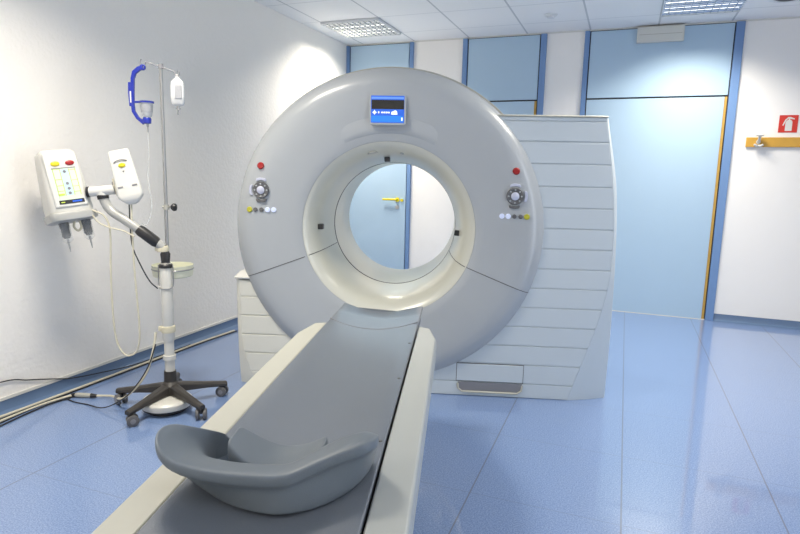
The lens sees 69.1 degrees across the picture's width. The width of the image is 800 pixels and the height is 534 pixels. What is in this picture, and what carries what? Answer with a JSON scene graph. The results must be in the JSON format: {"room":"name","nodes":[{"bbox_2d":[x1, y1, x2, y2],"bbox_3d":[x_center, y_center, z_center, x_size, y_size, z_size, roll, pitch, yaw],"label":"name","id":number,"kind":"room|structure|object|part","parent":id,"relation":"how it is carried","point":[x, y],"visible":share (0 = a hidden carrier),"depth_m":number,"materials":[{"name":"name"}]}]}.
{"room":"radiology room","nodes":[
{"label":"radiology room","id":0,"kind":"room"},
{"bbox_2d":[0,0,346,397],"bbox_3d":[-2.129,-0.575,2.986,0.100,2.724,8.338,5,10,21],"label":"wall","id":1,"kind":"structure","parent":0,"point":[67,66],"depth_m":3.78,"materials":[{"name":"paint"}]},
{"bbox_2d":[0,344,189,382],"bbox_3d":[-1.943,0.629,3.536,0.026,0.178,1.851,5,10,22],"label":"cable","id":2,"kind":"object","parent":1,"relation":"attached to","point":[189,344],"visible":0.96,"depth_m":3.53,"materials":[{"name":"black plastic"}]},
{"bbox_2d":[0,315,237,414],"bbox_3d":[-2.086,0.742,3.168,0.055,0.064,8.138,5,10,21],"label":"baseboard","id":3,"kind":"structure","parent":1,"relation":"attached to","point":[17,402],"depth_m":3.69,"materials":[{"name":"blue plastic"}]},
{"bbox_2d":[0,311,799,533],"bbox_3d":[0.653,1.051,2.147,6.132,0.100,8.338,5,10,21],"label":"floor","id":4,"kind":"structure","parent":0,"point":[695,427],"depth_m":2.84,"materials":[{"name":"blue tile"}]},
{"bbox_2d":[0,397,70,426],"bbox_3d":[-2.010,0.797,3.010,0.044,0.010,0.688,4,10,18],"label":"cable","id":5,"kind":"object","parent":4,"relation":"on","point":[69,397],"visible":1,"depth_m":3.14,"materials":[{"name":"black plastic"}]},
{"bbox_2d":[0,394,71,421],"bbox_3d":[-2.040,0.789,3.032,0.054,0.019,0.708,5,10,21],"label":"cable","id":6,"kind":"object","parent":4,"relation":"on","point":[70,395],"visible":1,"depth_m":3.19,"materials":[{"name":"beige plastic"}]},
{"bbox_2d":[0,396,73,423],"bbox_3d":[-2.029,0.795,3.033,0.065,0.007,0.715,5,10,21],"label":"cable","id":7,"kind":"object","parent":4,"relation":"on","point":[72,396],"visible":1,"depth_m":3.08,"materials":[{"name":"black plastic"}]},
{"bbox_2d":[71,392,96,397],"bbox_3d":[-1.823,0.739,3.349,0.153,0.028,0.028,2,9,4],"label":"connector","id":8,"kind":"object","parent":4,"relation":"on","point":[81,395],"visible":1,"depth_m":3.34,"materials":[{"name":"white plastic"}]},
{"bbox_2d":[0,330,234,417],"bbox_3d":[-1.806,0.679,3.766,0.034,0.015,2.261,5,10,22],"label":"cable","id":9,"kind":"object","parent":4,"relation":"on","point":[68,391],"visible":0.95,"depth_m":3.55,"materials":[{"name":"beige plastic"}]},
{"bbox_2d":[0,330,236,419],"bbox_3d":[-1.784,0.683,3.764,0.033,0.010,2.271,5,10,22],"label":"cable","id":10,"kind":"object","parent":4,"relation":"on","point":[236,330],"visible":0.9,"depth_m":3.70,"materials":[{"name":"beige plastic"}]},
{"bbox_2d":[35,59,228,426],"bbox_3d":[-1.453,-0.149,3.124,0.915,1.868,0.616,1,9,0],"label":"stand","id":11,"kind":"object","parent":4,"relation":"on","point":[65,195],"visible":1,"depth_m":3.07,"materials":[{"name":"grey plastic"}]},
{"bbox_3d":[-1.726,-0.450,2.995,0.156,0.282,0.028,-16,8,-41],"label":"plate","id":12,"kind":"part","parent":11,"relation":"part of","materials":[{"name":"white plastic"}]},
{"bbox_3d":[-1.720,-0.438,2.997,0.037,0.135,0.024,-16,8,-41],"label":"keypad panel","id":13,"kind":"part","parent":11,"relation":"part of","materials":[{"name":"white plastic"}]},
{"bbox_3d":[-1.706,-0.220,3.075,0.048,0.065,0.011,-16,8,-41],"label":"loop handle","id":14,"kind":"part","parent":11,"relation":"part of","materials":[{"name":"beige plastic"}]},
{"bbox_2d":[67,344,155,407],"bbox_3d":[-1.631,0.593,3.201,0.593,0.372,0.118,3,9,13],"label":"cable","id":15,"kind":"object","parent":11,"relation":"attached to","point":[155,344],"visible":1,"depth_m":3.15,"materials":[{"name":"black plastic"}]},
{"bbox_2d":[96,332,156,399],"bbox_3d":[-1.549,0.557,3.223,0.421,0.424,0.113,4,9,16],"label":"cable","id":16,"kind":"object","parent":11,"relation":"attached to","point":[155,333],"visible":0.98,"depth_m":3.17,"materials":[{"name":"beige plastic"}]},
{"bbox_3d":[-1.427,-0.233,3.095,0.345,0.289,0.064,1,9,0],"label":"arm","id":17,"kind":"part","parent":11,"relation":"part of","materials":[{"name":"grey plastic"}]},
{"bbox_3d":[-1.448,0.677,3.256,0.294,0.072,0.062,1,9,0],"label":"leg","id":18,"kind":"part","parent":11,"relation":"part of","materials":[{"name":"grey plastic"}]},
{"bbox_2d":[128,64,153,124],"bbox_3d":[-1.343,-0.894,3.013,0.127,0.302,0.072,1,9,0],"label":"holder","id":19,"kind":"object","parent":11,"relation":"hanging from","point":[131,85],"visible":0.98,"depth_m":3.01,"materials":[{"name":"blue plastic"}]},
{"bbox_3d":[-1.343,0.704,3.100,0.059,0.072,0.292,5,10,21],"label":"leg","id":20,"kind":"part","parent":11,"relation":"part of","materials":[{"name":"grey plastic"}]},
{"bbox_2d":[151,262,193,278],"bbox_3d":[-1.290,0.018,3.300,0.224,0.066,0.224,1,9,0],"label":"tray","id":21,"kind":"object","parent":11,"relation":"in","point":[181,269],"depth_m":3.24,"materials":[{"name":"white plastic"}]},
{"bbox_3d":[-1.208,-0.320,3.106,0.030,0.042,0.042,1,9,0],"label":"clamp knob","id":22,"kind":"part","parent":11,"relation":"part of","materials":[{"name":"black plastic"}]},
{"bbox_2d":[170,74,184,114],"bbox_3d":[-1.153,-0.894,3.013,0.072,0.204,0.037,1,9,0],"label":"bag","id":23,"kind":"object","parent":11,"relation":"hanging from","point":[177,92],"visible":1,"depth_m":3.00,"materials":[{"name":"plastic"}]},
{"bbox_3d":[-1.154,0.700,3.151,0.292,0.072,0.059,9,12,38],"label":"leg","id":24,"kind":"part","parent":11,"relation":"part of","materials":[{"name":"grey plastic"}]},
{"bbox_3d":[-1.144,0.670,3.343,0.292,0.072,0.059,-5,11,-33],"label":"leg","id":25,"kind":"part","parent":11,"relation":"part of","materials":[{"name":"grey plastic"}]},
{"bbox_3d":[-1.337,-0.463,3.062,0.050,0.490,0.046,5,10,21],"label":"drip line","id":26,"kind":"object","parent":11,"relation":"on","visible":0},
{"bbox_2d":[140,102,152,131],"bbox_3d":[-1.318,-0.784,3.030,0.061,0.158,0.061,1,9,0],"label":"bottle","id":27,"kind":"object","parent":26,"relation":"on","point":[146,108],"visible":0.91,"depth_m":3.00,"materials":[{"name":"plastic"}]},
{"bbox_2d":[91,303,435,533],"bbox_3d":[-0.216,0.704,1.757,0.580,0.669,2.480,2,9,6],"label":"table","id":28,"kind":"object","parent":4,"relation":"on","point":[361,369],"visible":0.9,"depth_m":1.58,"materials":[{"name":"beige paint"}]},
{"bbox_3d":[-0.469,0.484,1.562,0.099,0.155,2.114,2,9,6],"label":"rail","id":29,"kind":"part","parent":28,"relation":"part of","materials":[{"name":"beige paint"}]},
{"bbox_2d":[155,424,378,514],"bbox_3d":[-0.271,0.408,1.227,0.444,0.153,0.240,2,9,4],"label":"headrest cover","id":30,"kind":"object","parent":28,"relation":"on","point":[326,474],"visible":1,"depth_m":1.16,"materials":[{"name":"plastic"}]},
{"bbox_2d":[228,427,327,463],"bbox_3d":[-0.266,0.406,1.273,0.208,0.076,0.120,2,9,4],"label":"cushion","id":31,"kind":"object","parent":30,"relation":"on","point":[245,446],"visible":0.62,"depth_m":1.28,"materials":[{"name":"plastic"}]},
{"bbox_3d":[0.009,0.502,1.516,0.099,0.155,2.114,2,9,6],"label":"rail","id":32,"kind":"part","parent":28,"relation":"part of","materials":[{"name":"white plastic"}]},
{"bbox_2d":[235,67,616,399],"bbox_3d":[0.166,-0.264,3.876,2.275,1.930,1.126,2,9,4],"label":"scanner","id":33,"kind":"object","parent":4,"relation":"on","point":[517,302],"visible":0.94,"depth_m":3.37,"materials":[{"name":"paint"}]},
{"bbox_3d":[-0.059,-0.240,3.538,1.880,1.880,0.054,2,9,4],"label":"rim trim","id":34,"kind":"part","parent":33,"relation":"part of","materials":[{"name":"white plastic"}]},
{"bbox_3d":[0.819,-0.912,3.686,0.742,0.010,0.934,2,9,4],"label":"lid","id":35,"kind":"part","parent":33,"relation":"part of","materials":[{"name":"beige paint"}]},
{"bbox_2d":[254,0,799,44],"bbox_3d":[0.716,-1.737,1.702,6.132,0.100,8.338,5,10,21],"label":"ceiling","id":36,"kind":"structure","parent":0,"point":[416,20],"depth_m":5.13,"materials":[{"name":"tile"}]},
{"bbox_2d":[320,17,400,38],"bbox_3d":[-0.374,-2.334,5.691,0.596,0.023,0.596,5,10,21],"label":"recessed light","id":37,"kind":"object","parent":36,"relation":"in","point":[366,27],"visible":1,"depth_m":5.65,"materials":[{"name":"metal"}]},
{"bbox_2d":[544,13,557,18],"bbox_3d":[1.324,-2.199,5.097,0.114,0.030,0.114,5,10,21],"label":"smoke detector","id":38,"kind":"object","parent":36,"relation":"attached to","point":[548,15],"visible":1,"depth_m":5.07,"materials":[{"name":"plastic"}]},
{"bbox_2d":[661,0,746,16],"bbox_3d":[2.424,-2.103,4.635,0.596,0.023,0.596,5,10,21],"label":"recessed light","id":39,"kind":"object","parent":36,"relation":"in","point":[671,8],"visible":1,"depth_m":4.72,"materials":[{"name":"metal"}]},
{"bbox_2d":[767,0,799,2],"bbox_3d":[2.984,-2.065,4.454,0.294,0.018,0.294,5,10,21],"label":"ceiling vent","id":40,"kind":"object","parent":36,"relation":"in","point":[773,1],"visible":1,"depth_m":4.54,"materials":[{"name":"plastic"}]},
{"bbox_2d":[409,18,799,320],"bbox_3d":[2.167,-0.916,5.724,5.932,2.724,0.100,5,10,21],"label":"wall","id":41,"kind":"structure","parent":0,"point":[759,271],"depth_m":5.32,"materials":[{"name":"paint"}]},
{"bbox_2d":[346,42,413,268],"bbox_3d":[-0.260,-1.099,6.547,0.797,2.720,0.077,5,10,21],"label":"door","id":42,"kind":"structure","parent":41,"relation":"in","point":[379,214],"depth_m":6.58,"materials":[{"name":"blue plastic"}]},
{"bbox_3d":[-0.229,-2.124,6.408,0.695,0.619,0.014,5,10,21],"label":"transom panel","id":43,"kind":"part","parent":42,"relation":"part of","materials":[{"name":"blue laminate"}]},
{"bbox_3d":[-0.083,-0.757,6.519,0.236,0.052,0.057,5,10,21],"label":"handle","id":44,"kind":"part","parent":42,"relation":"part of","materials":[{"name":"yellow plastic"}]},
{"bbox_2d":[462,33,547,114],"bbox_3d":[1.026,-0.997,6.087,0.852,2.720,0.030,5,10,21],"label":"door","id":45,"kind":"structure","parent":41,"relation":"in","point":[508,71],"depth_m":5.91,"materials":[{"name":"blue plastic"}]},
{"bbox_3d":[1.046,-2.019,5.927,0.724,0.619,0.014,5,10,21],"label":"transom panel","id":46,"kind":"part","parent":45,"relation":"part of","materials":[{"name":"blue laminate"}]},
{"bbox_2d":[347,16,799,45],"bbox_3d":[2.176,-2.247,5.459,5.932,0.012,0.012,5,10,21],"label":"trim","id":47,"kind":"structure","parent":41,"relation":"attached to","point":[798,16],"depth_m":5.65,"materials":[{"name":"white plastic"}]},
{"bbox_2d":[580,21,745,320],"bbox_3d":[2.388,-0.884,5.572,1.352,2.720,0.030,5,10,21],"label":"door","id":48,"kind":"structure","parent":41,"relation":"in","point":[670,107],"depth_m":5.51,"materials":[{"name":"blue plastic"}]},
{"bbox_2d":[636,24,684,43],"bbox_3d":[2.396,-2.142,5.344,0.400,0.140,0.052,5,10,21],"label":"emergency light","id":49,"kind":"object","parent":48,"relation":"attached to","point":[667,33],"visible":1,"depth_m":5.32,"materials":[{"name":"white plastic"}]},
{"bbox_2d":[638,26,682,40],"bbox_3d":[2.388,-2.139,5.324,0.370,0.116,0.005,5,10,21],"label":"diffuser","id":50,"kind":"object","parent":49,"relation":"attached to","point":[651,33],"depth_m":5.32,"materials":[{"name":"white plastic"}]},
{"bbox_3d":[2.400,-1.907,5.415,1.216,0.619,0.014,5,10,21],"label":"transom panel","id":51,"kind":"part","parent":48,"relation":"part of","materials":[{"name":"blue laminate"}]},
{"bbox_2d":[713,313,799,329],"bbox_3d":[3.930,0.557,5.174,2.028,0.064,0.055,5,10,21],"label":"baseboard","id":52,"kind":"structure","parent":41,"relation":"attached to","point":[767,322],"depth_m":5.42,"materials":[{"name":"blue plastic"}]},
{"bbox_2d":[745,134,799,146],"bbox_3d":[3.540,-1.099,5.044,0.920,0.113,0.115,5,10,21],"label":"rail","id":53,"kind":"object","parent":41,"relation":"attached to","point":[760,141],"visible":1,"depth_m":5.16,"materials":[{"name":"brown wood"}]},
{"bbox_2d":[778,115,798,132],"bbox_3d":[3.425,-1.262,5.124,0.144,0.150,0.006,5,10,21],"label":"fire sign","id":54,"kind":"object","parent":41,"relation":"attached to","point":[787,123],"visible":1,"depth_m":5.12,"materials":[{"name":"red plastic"}]}
]}

